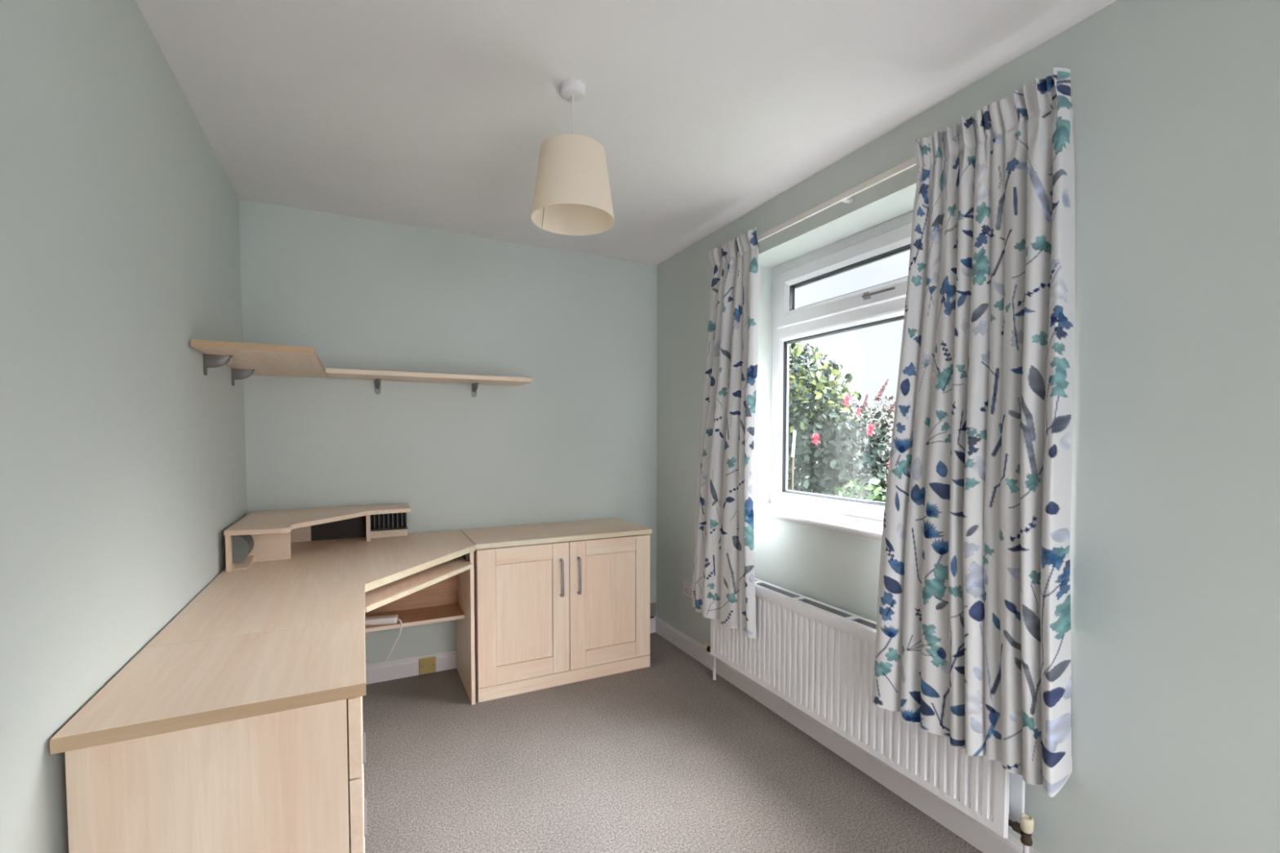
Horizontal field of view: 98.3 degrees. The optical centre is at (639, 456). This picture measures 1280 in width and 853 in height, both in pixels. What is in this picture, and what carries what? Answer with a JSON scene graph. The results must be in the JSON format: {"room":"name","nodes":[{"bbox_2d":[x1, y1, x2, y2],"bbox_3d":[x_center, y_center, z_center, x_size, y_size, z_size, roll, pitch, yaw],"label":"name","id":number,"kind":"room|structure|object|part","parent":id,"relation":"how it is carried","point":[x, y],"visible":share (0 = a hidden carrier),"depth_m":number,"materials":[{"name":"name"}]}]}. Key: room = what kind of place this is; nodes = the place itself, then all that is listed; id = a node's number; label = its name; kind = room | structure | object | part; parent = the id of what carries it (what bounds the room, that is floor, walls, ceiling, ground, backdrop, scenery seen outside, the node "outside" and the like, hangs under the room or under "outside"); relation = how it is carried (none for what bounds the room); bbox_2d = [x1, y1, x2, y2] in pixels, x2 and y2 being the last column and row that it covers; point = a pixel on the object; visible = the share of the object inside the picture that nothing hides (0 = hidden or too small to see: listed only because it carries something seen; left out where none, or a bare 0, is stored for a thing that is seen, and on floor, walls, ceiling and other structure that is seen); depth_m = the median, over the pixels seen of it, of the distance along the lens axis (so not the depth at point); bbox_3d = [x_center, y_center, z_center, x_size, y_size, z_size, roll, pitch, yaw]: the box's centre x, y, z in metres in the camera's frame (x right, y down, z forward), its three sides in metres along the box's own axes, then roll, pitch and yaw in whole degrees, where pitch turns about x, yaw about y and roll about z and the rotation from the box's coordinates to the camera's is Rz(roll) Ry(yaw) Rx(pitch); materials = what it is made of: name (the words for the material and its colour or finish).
{"room":"home office","nodes":[
{"label":"home office","id":0,"kind":"room"},
{"bbox_2d":[0,0,247,852],"bbox_3d":[-1.013,0.068,0.787,0.120,2.400,4.308,-1,2,-27],"label":"wall","id":1,"kind":"structure","parent":0,"point":[123,476],"depth_m":1.16,"materials":[{"name":"green paint"}]},
{"bbox_2d":[190,339,328,386],"bbox_3d":[-1.502,-0.348,2.274,0.349,0.096,0.937,-1,2,-27],"label":"wall shelf","id":2,"kind":"object","parent":1,"relation":"attached to","point":[246,359],"visible":0.98,"depth_m":2.00,"materials":[{"name":"brown wood"}]},
{"bbox_2d":[239,199,657,664],"bbox_3d":[-0.767,-0.026,3.249,2.525,2.400,0.120,-1,2,-27],"label":"wall","id":3,"kind":"structure","parent":0,"point":[577,441],"depth_m":3.03,"materials":[{"name":"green paint"}]},
{"bbox_2d":[418,656,435,675],"bbox_3d":[-1.151,1.137,3.012,0.088,0.086,0.011,-1,2,-27],"label":"cover plate","id":4,"kind":"object","parent":3,"relation":"attached to","point":[426,665],"visible":1,"depth_m":3.01,"materials":[{"name":"gold metal"}]},
{"bbox_2d":[325,368,532,397],"bbox_3d":[-1.064,-0.371,2.870,0.966,0.096,0.268,-1,2,-27],"label":"wall shelf","id":5,"kind":"object","parent":3,"relation":"attached to","point":[334,373],"visible":1,"depth_m":2.80,"materials":[{"name":"brown wood"}]},
{"bbox_2d":[365,617,655,684],"bbox_3d":[-0.881,1.129,3.162,2.206,0.098,0.015,-1,2,-27],"label":"baseboard","id":6,"kind":"structure","parent":3,"relation":"attached to","point":[446,660],"depth_m":2.97,"materials":[{"name":"white"}]},
{"bbox_2d":[649,602,656,618],"bbox_3d":[0.071,1.013,3.631,0.082,0.097,0.020,-1,2,-27],"label":"outlet box","id":7,"kind":"object","parent":3,"relation":"attached to","point":[652,606],"visible":0.49,"depth_m":3.63,"materials":[{"name":"grey plastic"}]},
{"bbox_2d":[135,0,1116,264],"bbox_3d":[0.117,-1.211,1.303,2.645,0.120,4.308,-1,2,-27],"label":"ceiling","id":8,"kind":"structure","parent":0,"point":[431,114],"depth_m":1.77,"materials":[{"name":"paint"}]},
{"bbox_2d":[531,79,614,235],"bbox_3d":[-0.210,-0.961,1.760,0.264,0.416,0.264,-1,2,-27],"label":"pendant light","id":9,"kind":"object","parent":8,"relation":"hanging from","point":[572,196],"visible":1,"depth_m":1.68,"materials":[{"name":"white fabric"}]},
{"bbox_3d":[-0.210,-0.862,1.764,0.264,0.217,0.264,-1,2,-27],"label":"lamp shade","id":10,"kind":"part","parent":9,"relation":"part of","materials":[{"name":"beige fabric"}]},
{"bbox_2d":[362,632,982,852],"bbox_3d":[0.115,1.307,1.400,2.645,0.120,4.308,-1,2,-27],"label":"floor","id":11,"kind":"structure","parent":0,"point":[666,756],"depth_m":2.12,"materials":[{"name":"beige carpet"}]},
{"bbox_2d":[49,618,367,852],"bbox_3d":[-0.898,0.862,1.280,0.488,0.776,0.458,-1,2,-27],"label":"drawer pedestal","id":12,"kind":"object","parent":11,"relation":"on","point":[253,743],"visible":1,"depth_m":1.11,"materials":[{"name":"brown wood"}]},
{"bbox_2d":[49,618,366,755],"bbox_3d":[-0.897,0.488,1.266,0.488,0.028,0.458,-1,2,-27],"label":"countertop","id":13,"kind":"structure","parent":12,"relation":"on","point":[179,686],"depth_m":1.17,"materials":[{"name":"brown wood"}]},
{"bbox_3d":[-0.700,0.593,1.369,0.025,0.174,0.426,-1,2,-27],"label":"drawer","id":14,"kind":"part","parent":12,"relation":"part of","materials":[{"name":"brown wood"}]},
{"bbox_3d":[-0.700,0.770,1.375,0.025,0.174,0.426,-1,2,-27],"label":"drawer","id":15,"kind":"part","parent":12,"relation":"part of","materials":[{"name":"brown wood"}]},
{"bbox_3d":[-0.700,0.947,1.382,0.025,0.174,0.426,-1,2,-27],"label":"drawer","id":16,"kind":"part","parent":12,"relation":"part of","materials":[{"name":"brown wood"}]},
{"bbox_3d":[-0.685,0.726,1.381,0.006,0.006,0.146,-1,2,-27],"label":"handle","id":17,"kind":"part","parent":12,"relation":"part of","materials":[{"name":"grey metal"}]},
{"bbox_3d":[-0.686,0.903,1.387,0.006,0.006,0.146,-1,2,-27],"label":"handle","id":18,"kind":"part","parent":12,"relation":"part of","materials":[{"name":"grey metal"}]},
{"bbox_2d":[144,529,475,705],"bbox_3d":[-1.107,0.825,2.229,0.964,0.776,1.426,-1,2,-27],"label":"desk","id":19,"kind":"object","parent":11,"relation":"on","point":[420,578],"depth_m":2.17,"materials":[{"name":"brown wood"}]},
{"bbox_2d":[223,503,410,572],"bbox_3d":[-1.394,0.346,2.509,0.688,0.159,0.633,-1,2,-27],"label":"shelf","id":20,"kind":"object","parent":19,"relation":"on","point":[259,535],"visible":1,"depth_m":2.50,"materials":[{"name":"brown wood"}]},
{"bbox_3d":[-1.701,0.361,2.377,0.016,0.139,0.590,-1,2,-27],"label":"panel","id":21,"kind":"part","parent":20,"relation":"part of","materials":[{"name":"brown wood"}]},
{"bbox_3d":[-1.552,0.364,2.299,0.180,0.139,0.016,-1,2,-27],"label":"panel","id":22,"kind":"part","parent":20,"relation":"part of","materials":[{"name":"brown wood"}]},
{"bbox_3d":[-1.721,0.349,2.686,0.224,0.139,0.016,-1,2,-27],"label":"panel","id":23,"kind":"part","parent":20,"relation":"part of","materials":[{"name":"brown wood"}]},
{"bbox_3d":[-1.341,0.985,2.683,0.397,0.419,0.106,0,2,-8],"label":"power strip","id":24,"kind":"part","parent":19,"relation":"part of","materials":[{"name":"white plastic"}]},
{"bbox_3d":[-1.364,0.636,2.808,0.852,0.388,0.016,-1,2,-27],"label":"panel","id":25,"kind":"part","parent":19,"relation":"part of","materials":[{"name":"brown wood"}]},
{"bbox_2d":[364,603,464,632],"bbox_3d":[-1.312,0.814,2.711,0.852,0.019,0.218,-1,2,-27],"label":"shelf","id":26,"kind":"object","parent":19,"relation":"attached to","point":[428,613],"depth_m":2.81,"materials":[{"name":"brown wood"}]},
{"bbox_2d":[364,555,473,613],"bbox_3d":[-1.092,0.526,2.337,0.800,0.021,0.803,-1,2,-27],"label":"keyboard tray","id":27,"kind":"object","parent":19,"relation":"on","point":[375,598],"depth_m":2.28,"materials":[{"name":"brown wood"}]},
{"bbox_3d":[-0.903,0.815,2.865,0.018,0.748,0.471,-1,2,-27],"label":"panel","id":28,"kind":"part","parent":19,"relation":"part of","materials":[{"name":"brown wood"}]},
{"bbox_2d":[460,518,652,702],"bbox_3d":[-0.453,0.793,3.076,0.956,0.776,0.496,-1,2,-27],"label":"base cabinet","id":29,"kind":"object","parent":11,"relation":"on","point":[556,604],"visible":0.97,"depth_m":2.87,"materials":[{"name":"brown wood"}]},
{"bbox_3d":[-0.575,0.785,2.786,0.466,0.676,0.018,-1,2,-27],"label":"door","id":30,"kind":"part","parent":29,"relation":"part of","materials":[{"name":"brown wood"}]},
{"bbox_3d":[-0.575,0.487,2.775,0.288,0.080,0.018,-1,2,-27],"label":"rail","id":31,"kind":"part","parent":29,"relation":"part of","materials":[{"name":"brown wood"}]},
{"bbox_3d":[-0.576,0.781,2.788,0.286,0.503,0.010,-1,2,-27],"label":"panel","id":32,"kind":"part","parent":29,"relation":"part of","materials":[{"name":"brown wood"}]},
{"bbox_3d":[-0.575,1.079,2.798,0.288,0.088,0.018,-1,2,-27],"label":"rail","id":33,"kind":"part","parent":29,"relation":"part of","materials":[{"name":"brown wood"}]},
{"bbox_2d":[460,518,652,549],"bbox_3d":[-0.459,0.418,3.075,0.956,0.026,0.466,-1,2,-27],"label":"countertop","id":34,"kind":"structure","parent":29,"relation":"on","point":[544,533],"depth_m":3.00,"materials":[{"name":"brown wood"}]},
{"bbox_3d":[-0.394,0.624,2.841,0.017,0.201,0.034,-1,2,-27],"label":"handle","id":35,"kind":"part","parent":29,"relation":"part of","materials":[{"name":"grey metal"}]},
{"bbox_3d":[-0.309,0.623,2.884,0.017,0.201,0.034,-1,2,-27],"label":"handle","id":36,"kind":"part","parent":29,"relation":"part of","materials":[{"name":"grey metal"}]},
{"bbox_3d":[-0.153,0.777,2.997,0.472,0.676,0.018,-1,2,-27],"label":"door","id":37,"kind":"part","parent":29,"relation":"part of","materials":[{"name":"brown wood"}]},
{"bbox_3d":[-0.154,0.773,2.999,0.292,0.503,0.010,-1,2,-27],"label":"panel","id":38,"kind":"part","parent":29,"relation":"part of","materials":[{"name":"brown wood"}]},
{"bbox_3d":[-0.153,0.479,2.986,0.294,0.080,0.018,-1,2,-27],"label":"rail","id":39,"kind":"part","parent":29,"relation":"part of","materials":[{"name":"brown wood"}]},
{"bbox_3d":[-0.153,1.071,3.009,0.294,0.088,0.018,-1,2,-27],"label":"rail","id":40,"kind":"part","parent":29,"relation":"part of","materials":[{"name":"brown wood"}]},
{"bbox_2d":[656,0,1279,852],"bbox_3d":[1.190,0.031,1.821,0.304,2.400,4.188,-1,2,-27],"label":"wall","id":41,"kind":"structure","parent":0,"point":[1175,522],"depth_m":1.36,"materials":[{"name":"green paint"}]},
{"bbox_2d":[683,580,693,598],"bbox_3d":[0.301,0.789,3.273,0.011,0.086,0.146,-1,2,-27],"label":"wall socket","id":42,"kind":"object","parent":41,"relation":"attached to","point":[687,586],"visible":0.74,"depth_m":3.29,"materials":[{"name":"white plastic"}]},
{"bbox_2d":[753,502,883,539],"bbox_3d":[0.898,0.285,2.278,0.239,0.029,1.408,-1,2,-27],"label":"windowsill","id":43,"kind":"structure","parent":41,"relation":"attached to","point":[870,528],"depth_m":2.38,"materials":[{"name":"white"}]},
{"bbox_2d":[756,156,916,241],"bbox_3d":[0.787,-1.001,2.179,0.062,0.024,1.540,-1,2,-27],"label":"rail","id":44,"kind":"object","parent":41,"relation":"attached to","point":[844,197],"visible":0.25,"depth_m":2.13,"materials":[{"name":"white metal"}]},
{"bbox_2d":[692,227,759,638],"bbox_3d":[0.423,-0.120,2.705,0.135,1.869,0.533,-1,2,-27],"label":"curtain","id":45,"kind":"object","parent":44,"relation":"hanging from","point":[723,587],"visible":1,"depth_m":2.64,"materials":[{"name":"fabric"}]},
{"bbox_2d":[871,66,1075,797],"bbox_3d":[0.986,-0.080,1.655,0.199,1.869,0.579,-1,2,-27],"label":"curtain","id":46,"kind":"object","parent":44,"relation":"hanging from","point":[973,644],"visible":1,"depth_m":1.57,"materials":[{"name":"fabric"}]},
{"bbox_2d":[770,210,913,521],"bbox_3d":[1.011,-0.342,2.311,0.106,1.238,1.348,-1,2,-27],"label":"window","id":47,"kind":"structure","parent":41,"relation":"in","point":[884,303],"depth_m":2.56,"materials":[{"name":"white plastic"}]},
{"bbox_3d":[1.014,-0.775,2.295,0.062,0.282,1.256,-1,2,-27],"label":"opening sash","id":48,"kind":"part","parent":47,"relation":"part of","materials":[{"name":"white plastic"}]},
{"bbox_3d":[0.958,-0.676,2.328,0.013,0.030,0.030,-1,2,-27],"label":"handle","id":49,"kind":"part","parent":47,"relation":"part of","materials":[{"name":"grey metal"}]},
{"bbox_3d":[0.977,-0.671,2.264,0.012,0.009,0.158,-1,2,-27],"label":"lever","id":50,"kind":"part","parent":47,"relation":"part of","materials":[{"name":"silver metal"}]},
{"bbox_2d":[655,617,1039,852],"bbox_3d":[1.046,1.183,1.794,0.015,0.098,4.188,-1,2,-27],"label":"baseboard","id":51,"kind":"structure","parent":41,"relation":"attached to","point":[983,838],"depth_m":2.14,"materials":[{"name":"white"}]},
{"bbox_2d":[702,577,1034,852],"bbox_3d":[0.738,0.909,2.283,0.120,0.607,1.652,-1,2,-27],"label":"radiator","id":52,"kind":"object","parent":41,"relation":"attached to","point":[816,656],"visible":0.64,"depth_m":2.06,"materials":[{"name":"white metal"}]},
{"bbox_2d":[755,577,876,631],"bbox_3d":[0.747,0.609,2.232,0.080,0.004,1.475,-1,2,-27],"label":"grille","id":53,"kind":"object","parent":52,"relation":"attached to","point":[794,601],"depth_m":2.25,"materials":[{"name":"white metal"}]},
{"label":"outside","id":54,"kind":"structure","parent":0,"visible":0},
{"bbox_3d":[5.822,1.277,8.562,13.970,0.100,22.000,-1,2,-27],"label":"lawn","id":55,"kind":"structure","parent":54,"visible":0},
{"bbox_2d":[791,430,795,490],"bbox_3d":[1.100,0.606,3.969,0.014,1.585,0.050,-1,2,-27],"label":"cane","id":56,"kind":"object","parent":55,"relation":"on","point":[794,431],"visible":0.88,"depth_m":3.94,"materials":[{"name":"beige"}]},
{"bbox_2d":[787,341,891,496],"bbox_3d":[1.711,0.062,5.348,0.951,2.584,2.481,-1,2,-27],"label":"shrub","id":57,"kind":"object","parent":55,"relation":"on","point":[820,441],"visible":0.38,"depth_m":5.07,"materials":[{"name":"green plant"}]},
{"bbox_3d":[1.752,0.208,5.638,0.418,2.271,0.808,-1,2,-27],"label":"stem","id":58,"kind":"part","parent":57,"relation":"part of","materials":[{"name":"plant"}]},
{"bbox_2d":[806,475,888,502],"bbox_3d":[1.473,0.750,4.285,0.799,1.290,1.900,-1,2,-27],"label":"shrub","id":59,"kind":"object","parent":55,"relation":"on","point":[876,493],"visible":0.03,"depth_m":3.94,"materials":[{"name":"green plant"}]},
{"bbox_2d":[840,378,895,489],"bbox_3d":[2.874,0.215,6.405,0.924,2.196,2.124,-1,2,-27],"label":"shrub","id":60,"kind":"object","parent":55,"relation":"on","point":[891,409],"visible":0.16,"depth_m":6.34,"materials":[{"name":"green plant"}]},
{"bbox_3d":[2.982,0.348,6.162,0.428,1.950,1.167,-1,2,-27],"label":"stem","id":61,"kind":"part","parent":60,"relation":"part of","materials":[{"name":"plant"}]}
]}

